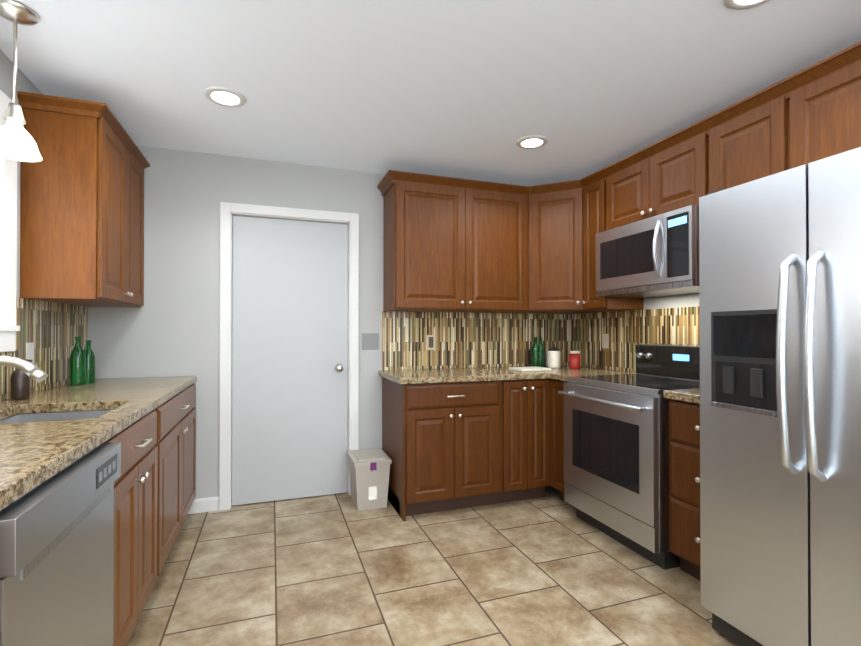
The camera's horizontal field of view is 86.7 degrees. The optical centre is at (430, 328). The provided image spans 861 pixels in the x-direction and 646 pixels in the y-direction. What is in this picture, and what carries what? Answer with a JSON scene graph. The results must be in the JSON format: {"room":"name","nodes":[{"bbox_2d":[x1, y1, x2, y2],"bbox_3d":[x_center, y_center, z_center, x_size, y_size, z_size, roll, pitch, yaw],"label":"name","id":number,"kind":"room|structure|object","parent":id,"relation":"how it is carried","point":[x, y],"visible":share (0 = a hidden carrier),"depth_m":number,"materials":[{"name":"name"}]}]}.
{"room":"kitchen","nodes":[
{"label":"kitchen","id":0,"kind":"room"},
{"bbox_2d":[0,50,77,351],"bbox_3d":[-1.223,0.002,-0.043,0.120,2.440,6.400,0,0,-19],"label":"wall","id":1,"kind":"structure","parent":0,"point":[25,83],"depth_m":2.10,"materials":[{"name":"grey paint"}]},
{"bbox_2d":[0,90,19,351],"bbox_3d":[-1.758,-0.457,1.552,0.145,1.110,1.056,0,0,-19],"label":"window","id":2,"kind":"structure","parent":1,"relation":"in","point":[9,328],"depth_m":1.99,"materials":[{"name":"white"}]},
{"bbox_2d":[0,297,87,400],"bbox_3d":[-1.629,0.079,1.323,0.008,0.453,3.309,0,0,-19],"label":"backsplash","id":3,"kind":"structure","parent":1,"relation":"attached to","point":[51,330],"depth_m":2.37,"materials":[{"name":"tile"}]},
{"bbox_2d":[26,342,33,363],"bbox_3d":[-1.925,0.123,2.195,0.004,0.110,0.070,0,0,-19],"label":"electrical outlet plate","id":4,"kind":"object","parent":3,"relation":"attached to","point":[29,346],"depth_m":2.19,"materials":[{"name":"beige plastic"}]},
{"bbox_2d":[17,91,149,307],"bbox_3d":[-1.870,-0.611,2.540,0.349,0.942,0.857,0,0,-19],"label":"upper cabinet","id":5,"kind":"object","parent":1,"relation":"attached to","point":[82,213],"visible":0.96,"depth_m":2.20,"materials":[{"name":"brown wood"}]},
{"bbox_2d":[88,145,537,498],"bbox_3d":[-0.487,0.026,3.536,3.620,2.440,0.120,0,0,-19],"label":"wall","id":6,"kind":"structure","parent":0,"point":[171,327],"depth_m":3.10,"materials":[{"name":"grey paint"}]},
{"bbox_2d":[188,496,218,513],"bbox_3d":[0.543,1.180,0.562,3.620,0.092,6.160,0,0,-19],"label":"baseboard","id":7,"kind":"structure","parent":6,"relation":"attached to","point":[209,504],"depth_m":3.09,"materials":[{"name":"white"}]},
{"bbox_2d":[219,202,358,510],"bbox_3d":[-1.013,0.189,3.342,0.956,2.113,0.136,0,0,-19],"label":"door frame","id":8,"kind":"structure","parent":6,"relation":"attached to","point":[228,211],"depth_m":3.19,"materials":[{"name":"white"}]},
{"bbox_2d":[232,215,347,505],"bbox_3d":[-1.002,0.223,3.309,0.804,2.029,0.101,0,0,-19],"label":"door","id":9,"kind":"structure","parent":6,"relation":"in","point":[289,359],"depth_m":3.31,"materials":[{"name":"grey paint"}]},
{"bbox_2d":[362,333,378,349],"bbox_3d":[-0.456,0.099,3.477,0.130,0.125,0.012,0,0,-19],"label":"switch plate","id":10,"kind":"object","parent":6,"relation":"attached to","point":[370,341],"visible":1,"depth_m":3.48,"materials":[{"name":"grey plastic"}]},
{"bbox_2d":[381,173,524,312],"bbox_3d":[0.229,-0.594,3.522,1.121,0.920,0.381,0,0,-19],"label":"upper cabinet","id":11,"kind":"object","parent":6,"relation":"attached to","point":[450,244],"depth_m":3.36,"materials":[{"name":"brown wood"}]},
{"bbox_2d":[382,311,569,369],"bbox_3d":[0.422,0.096,3.782,1.680,0.453,0.008,0,0,-19],"label":"backsplash","id":12,"kind":"structure","parent":6,"relation":"attached to","point":[469,340],"depth_m":3.74,"materials":[{"name":"tile"}]},
{"bbox_2d":[427,335,434,349],"bbox_3d":[0.004,0.110,3.630,0.070,0.115,0.005,0,0,-19],"label":"electrical outlet plate","id":13,"kind":"object","parent":12,"relation":"attached to","point":[430,346],"depth_m":3.63,"materials":[{"name":"beige plastic"}]},
{"bbox_2d":[0,0,860,186],"bbox_3d":[0.543,-1.264,0.579,3.860,0.100,6.400,0,0,-19],"label":"ceiling","id":14,"kind":"structure","parent":0,"point":[471,89],"depth_m":2.13,"materials":[{"name":"white paint"}]},
{"bbox_2d":[0,0,41,161],"bbox_3d":[-1.571,-0.932,1.726,0.160,0.546,0.160,0,0,-19],"label":"pendant light","id":15,"kind":"object","parent":14,"relation":"hanging from","point":[17,142],"visible":1,"depth_m":1.72,"materials":[{"name":"silver metal"}]},
{"bbox_2d":[204,86,245,106],"bbox_3d":[-1.061,-1.195,2.361,0.200,0.012,0.200,0,0,-19],"label":"recessed light","id":16,"kind":"object","parent":14,"relation":"in","point":[224,96],"visible":1,"depth_m":2.34,"materials":[{"name":"white"}]},
{"bbox_2d":[516,135,547,148],"bbox_3d":[0.649,-1.191,2.923,0.200,0.012,0.200,0,0,-19],"label":"recessed light","id":17,"kind":"object","parent":14,"relation":"in","point":[532,141],"visible":1,"depth_m":2.91,"materials":[{"name":"white"}]},
{"bbox_2d":[723,0,769,9],"bbox_3d":[1.156,-1.200,1.617,0.200,0.012,0.200,0,0,-19],"label":"recessed light","id":18,"kind":"object","parent":14,"relation":"in","point":[739,4],"visible":0.98,"depth_m":1.68,"materials":[{"name":"white"}]},
{"bbox_2d":[127,486,737,645],"bbox_3d":[0.543,1.276,0.562,3.860,0.100,6.400,0,0,-19],"label":"floor","id":19,"kind":"structure","parent":0,"point":[550,568],"depth_m":2.21,"materials":[{"name":"tile"}]},
{"bbox_2d":[0,442,120,645],"bbox_3d":[-1.168,0.790,1.034,0.635,0.880,0.630,0,0,-19],"label":"dishwasher","id":20,"kind":"object","parent":19,"relation":"on","point":[57,559],"visible":1,"depth_m":1.07,"materials":[{"name":"silver metal"}]},
{"bbox_2d":[104,384,195,627],"bbox_3d":[-1.681,0.797,2.430,0.617,0.884,1.171,0,0,-19],"label":"base cabinet","id":21,"kind":"object","parent":19,"relation":"on","point":[154,489],"depth_m":1.91,"materials":[{"name":"brown wood"}]},
{"bbox_2d":[0,356,196,510],"bbox_3d":[-1.332,0.309,1.414,0.631,0.481,3.329,0,0,-19],"label":"countertop","id":22,"kind":"structure","parent":21,"relation":"on","point":[46,434],"depth_m":1.65,"materials":[{"name":"stone"}]},
{"bbox_2d":[10,359,32,399],"bbox_3d":[-1.793,0.222,2.002,0.074,0.177,0.066,0,0,-19],"label":"soap dispenser","id":23,"kind":"object","parent":22,"relation":"on","point":[20,384],"visible":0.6,"depth_m":1.98,"materials":[{"name":"black plastic"}]},
{"bbox_2d":[0,356,47,382],"bbox_3d":[-1.562,0.189,1.664,0.276,0.238,0.076,0,0,-19],"label":"faucet","id":24,"kind":"object","parent":22,"relation":"on","point":[34,372],"depth_m":1.67,"materials":[{"name":"silver metal"}]},
{"bbox_2d":[0,410,110,423],"bbox_3d":[-1.411,0.450,1.706,0.419,0.203,0.469,0,0,-19],"label":"sink","id":25,"kind":"object","parent":22,"relation":"in","point":[19,416],"depth_m":1.88,"materials":[{"name":"silver metal"}]},
{"bbox_2d":[70,337,88,384],"bbox_3d":[-1.973,0.180,2.553,0.071,0.268,0.071,0,0,-31],"label":"bottle","id":26,"kind":"object","parent":22,"relation":"on","point":[82,366],"depth_m":2.54,"materials":[{"name":"green glass"}]},
{"bbox_2d":[89,340,94,382],"bbox_3d":[-1.983,0.192,2.644,0.065,0.247,0.065,0,0,-31],"label":"bottle","id":27,"kind":"object","parent":22,"relation":"on","point":[91,354],"depth_m":2.64,"materials":[{"name":"green glass"}]},
{"bbox_2d":[347,448,391,510],"bbox_3d":[-0.446,1.071,3.274,0.256,0.343,0.362,0,0,-19],"label":"storage bin","id":28,"kind":"object","parent":19,"relation":"on","point":[369,470],"visible":0.98,"depth_m":3.14,"materials":[{"name":"beige plastic"}]},
{"bbox_2d":[382,377,489,520],"bbox_3d":[0.088,0.803,3.337,0.760,0.884,0.617,0,0,-19],"label":"base cabinet","id":29,"kind":"object","parent":19,"relation":"on","point":[452,446],"depth_m":3.04,"materials":[{"name":"brown wood"}]},
{"bbox_2d":[378,365,609,383],"bbox_3d":[0.525,0.340,3.484,1.739,0.038,0.637,0,0,-19],"label":"countertop","id":30,"kind":"structure","parent":29,"relation":"on","point":[447,375],"depth_m":3.23,"materials":[{"name":"stone"}]},
{"bbox_2d":[508,367,550,371],"bbox_3d":[0.765,0.312,3.525,0.260,0.017,0.200,0,0,-19],"label":"tray","id":31,"kind":"object","parent":30,"relation":"on","point":[521,369],"visible":1,"depth_m":3.46,"materials":[{"name":"beige ceramic"}]},
{"bbox_2d":[546,346,560,367],"bbox_3d":[1.015,0.232,3.750,0.104,0.180,0.102,0,0,-19],"label":"jar","id":32,"kind":"object","parent":30,"relation":"on","point":[553,357],"depth_m":3.71,"materials":[{"name":"white ceramic"}]},
{"bbox_2d":[569,351,579,368],"bbox_3d":[1.165,0.252,3.686,0.088,0.140,0.087,0,0,-19],"label":"jar","id":33,"kind":"object","parent":30,"relation":"on","point":[574,356],"depth_m":3.65,"materials":[{"name":"red glass"}]},
{"bbox_2d":[490,379,549,504],"bbox_3d":[0.554,0.804,3.478,0.485,0.884,0.658,0,0,-19],"label":"base cabinet","id":34,"kind":"object","parent":19,"relation":"on","point":[518,471],"depth_m":3.21,"materials":[{"name":"brown wood"}]},
{"bbox_2d":[546,378,575,507],"bbox_3d":[1.170,0.802,3.263,0.658,0.884,0.271,0,0,-19],"label":"base cabinet","id":35,"kind":"object","parent":19,"relation":"on","point":[554,401],"depth_m":3.23,"materials":[{"name":"brown wood"}]},
{"bbox_2d":[547,370,635,381],"bbox_3d":[1.182,0.339,3.237,0.659,0.038,0.208,0,0,-19],"label":"countertop","id":36,"kind":"structure","parent":35,"relation":"on","point":[561,376],"depth_m":3.24,"materials":[{"name":"stone"}]},
{"bbox_2d":[558,344,699,569],"bbox_3d":[1.293,0.674,2.758,0.741,1.135,0.764,0,0,-19],"label":"range","id":37,"kind":"object","parent":19,"relation":"on","point":[616,457],"visible":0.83,"depth_m":2.58,"materials":[{"name":"silver metal"}]},
{"bbox_2d":[668,399,700,580],"bbox_3d":[1.552,0.795,2.227,0.617,0.884,0.406,0,0,-19],"label":"base cabinet","id":38,"kind":"object","parent":19,"relation":"on","point":[684,417],"depth_m":2.22,"materials":[{"name":"brown wood"}]},
{"bbox_2d":[663,388,699,403],"bbox_3d":[1.545,0.332,2.229,0.634,0.038,0.406,0,0,-19],"label":"countertop","id":39,"kind":"structure","parent":38,"relation":"on","point":[688,395],"depth_m":2.23,"materials":[{"name":"stone"}]},
{"bbox_2d":[699,147,860,645],"bbox_3d":[1.606,0.336,1.547,0.930,1.765,0.912,0,0,-19],"label":"refrigerator","id":40,"kind":"object","parent":19,"relation":"on","point":[780,387],"visible":1,"depth_m":1.54,"materials":[{"name":"silver metal"}]},
{"bbox_2d":[577,293,698,371],"bbox_3d":[2.310,0.011,1.184,0.120,2.440,6.400,0,0,-19],"label":"wall","id":41,"kind":"structure","parent":0,"point":[679,301],"depth_m":3.03,"materials":[{"name":"grey paint"}]},
{"bbox_2d":[517,177,584,188],"bbox_3d":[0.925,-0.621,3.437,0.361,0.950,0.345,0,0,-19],"label":"crown molding","id":42,"kind":"structure","parent":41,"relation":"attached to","point":[583,179],"depth_m":3.49,"materials":[{"name":"brown wood"}]},
{"bbox_2d":[525,181,580,313],"bbox_3d":[1.026,-0.593,3.645,0.688,0.920,0.672,0,0,-19],"label":"upper cabinet","id":43,"kind":"object","parent":41,"relation":"attached to","point":[553,210],"depth_m":3.47,"materials":[{"name":"brown wood"}]},
{"bbox_2d":[581,173,643,312],"bbox_3d":[1.297,-0.595,3.334,0.381,0.920,0.284,0,0,-19],"label":"upper cabinet","id":44,"kind":"object","parent":41,"relation":"attached to","point":[593,188],"depth_m":3.27,"materials":[{"name":"brown wood"}]},
{"bbox_2d":[570,306,699,371],"bbox_3d":[1.565,0.091,3.127,0.009,0.453,1.997,0,0,-19],"label":"backsplash","id":45,"kind":"structure","parent":41,"relation":"attached to","point":[665,326],"depth_m":3.41,"materials":[{"name":"tile"}]},
{"bbox_2d":[602,334,608,347],"bbox_3d":[1.387,0.100,3.621,0.004,0.115,0.070,0,0,-19],"label":"electrical outlet plate","id":46,"kind":"object","parent":45,"relation":"attached to","point":[605,337],"depth_m":3.62,"materials":[{"name":"beige plastic"}]},
{"bbox_2d":[605,125,708,230],"bbox_3d":[1.492,-0.856,2.838,0.338,0.405,0.784,0,0,-19],"label":"upper cabinet","id":47,"kind":"object","parent":41,"relation":"attached to","point":[674,175],"depth_m":2.71,"materials":[{"name":"brown wood"}]},
{"bbox_2d":[596,205,698,297],"bbox_3d":[1.428,-0.434,2.813,0.472,0.428,0.756,0,0,-19],"label":"microwave","id":48,"kind":"object","parent":47,"relation":"attached to","point":[656,256],"visible":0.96,"depth_m":2.66,"materials":[{"name":"silver metal"}]},
{"bbox_2d":[709,77,804,192],"bbox_3d":[1.698,-0.602,2.246,0.338,0.920,0.467,0,0,-19],"label":"upper cabinet","id":49,"kind":"object","parent":41,"relation":"attached to","point":[765,137],"depth_m":2.15,"materials":[{"name":"brown wood"}]},
{"bbox_2d":[805,49,860,164],"bbox_3d":[1.905,-0.816,1.651,0.338,0.500,0.936,0,0,-19],"label":"upper cabinet","id":50,"kind":"object","parent":41,"relation":"attached to","point":[833,93],"depth_m":1.87,"materials":[{"name":"brown wood"}]}
]}

